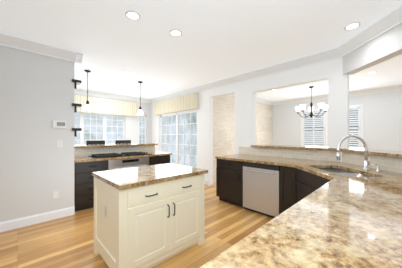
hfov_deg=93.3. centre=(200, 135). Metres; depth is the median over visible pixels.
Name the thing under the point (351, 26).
recessed light
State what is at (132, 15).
recessed light
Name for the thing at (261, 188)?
dishwasher
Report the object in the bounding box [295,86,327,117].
chandelier
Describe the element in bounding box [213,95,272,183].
stone wall
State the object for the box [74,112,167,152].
backdrop
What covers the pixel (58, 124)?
thermostat
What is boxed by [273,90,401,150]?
wall
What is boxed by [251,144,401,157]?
countertop
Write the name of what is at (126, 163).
range
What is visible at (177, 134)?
slider
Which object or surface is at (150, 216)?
kitchen island
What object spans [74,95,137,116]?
valance
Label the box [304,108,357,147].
backdrop
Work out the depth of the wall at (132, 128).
6.96 m
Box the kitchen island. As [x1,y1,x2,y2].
[92,163,207,267]
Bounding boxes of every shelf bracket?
[72,79,81,88]
[72,103,81,112]
[72,128,81,136]
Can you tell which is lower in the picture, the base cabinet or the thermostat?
the base cabinet
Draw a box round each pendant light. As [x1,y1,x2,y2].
[83,70,91,110]
[137,81,143,114]
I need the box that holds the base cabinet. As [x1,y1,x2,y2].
[74,145,171,211]
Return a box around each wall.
[0,45,73,221]
[74,93,151,143]
[152,61,327,184]
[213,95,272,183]
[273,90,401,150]
[343,23,401,74]
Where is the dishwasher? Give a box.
[243,162,279,217]
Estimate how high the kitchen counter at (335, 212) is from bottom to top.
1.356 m
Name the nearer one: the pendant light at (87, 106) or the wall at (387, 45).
the wall at (387, 45)
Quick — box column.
[328,57,348,161]
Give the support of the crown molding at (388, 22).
attached to the wall at (36, 99)
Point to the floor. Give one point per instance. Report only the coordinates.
(66, 242)
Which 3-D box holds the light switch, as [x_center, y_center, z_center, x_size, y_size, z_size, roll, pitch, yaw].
[-2.312,0.130,3.107,0.080,0.120,0.015,0,0,-44]
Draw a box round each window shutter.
[301,108,327,146]
[349,104,362,147]
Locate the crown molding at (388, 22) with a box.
[0,5,401,104]
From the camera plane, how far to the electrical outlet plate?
3.07 m
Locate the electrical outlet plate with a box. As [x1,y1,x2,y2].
[52,191,58,198]
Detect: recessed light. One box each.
[125,10,140,19]
[169,29,181,36]
[344,22,360,29]
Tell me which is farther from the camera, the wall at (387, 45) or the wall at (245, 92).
the wall at (245, 92)
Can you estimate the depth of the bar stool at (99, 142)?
4.77 m
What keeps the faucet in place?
on the kitchen counter at (335, 212)
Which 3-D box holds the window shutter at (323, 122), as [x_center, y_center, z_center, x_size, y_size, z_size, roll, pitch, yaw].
[4.011,-0.245,6.758,0.051,1.450,0.850,0,0,-44]
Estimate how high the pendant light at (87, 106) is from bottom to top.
0.844 m
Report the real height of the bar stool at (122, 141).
1.225 m
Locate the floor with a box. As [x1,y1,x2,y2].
[0,183,272,267]
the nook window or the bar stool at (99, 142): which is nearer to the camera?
the bar stool at (99, 142)
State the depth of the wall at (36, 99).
2.90 m
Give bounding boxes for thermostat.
[52,120,65,127]
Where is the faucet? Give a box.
[336,135,380,172]
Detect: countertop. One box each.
[74,143,157,147]
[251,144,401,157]
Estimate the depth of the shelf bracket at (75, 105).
3.28 m
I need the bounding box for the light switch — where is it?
[57,140,62,147]
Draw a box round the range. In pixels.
[89,151,149,169]
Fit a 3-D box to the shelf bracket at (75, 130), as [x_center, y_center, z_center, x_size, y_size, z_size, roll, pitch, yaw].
[-2.193,-0.062,3.321,0.140,0.145,0.195,0,0,-44]
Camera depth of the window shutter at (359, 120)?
5.88 m
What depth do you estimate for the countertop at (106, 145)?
4.32 m
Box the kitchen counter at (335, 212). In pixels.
[200,135,401,267]
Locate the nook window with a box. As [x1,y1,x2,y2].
[74,112,145,144]
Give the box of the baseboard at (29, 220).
[0,206,74,231]
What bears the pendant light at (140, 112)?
hanging from the ceiling
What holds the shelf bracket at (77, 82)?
attached to the wall at (36, 99)
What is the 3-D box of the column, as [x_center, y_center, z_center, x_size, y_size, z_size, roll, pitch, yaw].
[2.279,-0.030,3.146,0.150,2.740,0.260,0,0,-44]
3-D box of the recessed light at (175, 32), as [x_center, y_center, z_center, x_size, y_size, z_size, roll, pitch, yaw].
[-0.344,-1.396,2.573,0.170,0.008,0.170,0,0,-44]
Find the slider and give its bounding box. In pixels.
[160,110,196,167]
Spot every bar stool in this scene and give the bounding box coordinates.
[86,140,104,144]
[115,140,130,143]
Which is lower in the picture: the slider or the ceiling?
the slider
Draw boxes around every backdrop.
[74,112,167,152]
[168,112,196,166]
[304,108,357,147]
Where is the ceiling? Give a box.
[0,0,401,101]
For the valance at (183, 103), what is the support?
attached to the wall at (245, 92)
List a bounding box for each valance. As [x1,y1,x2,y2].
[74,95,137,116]
[154,92,198,114]

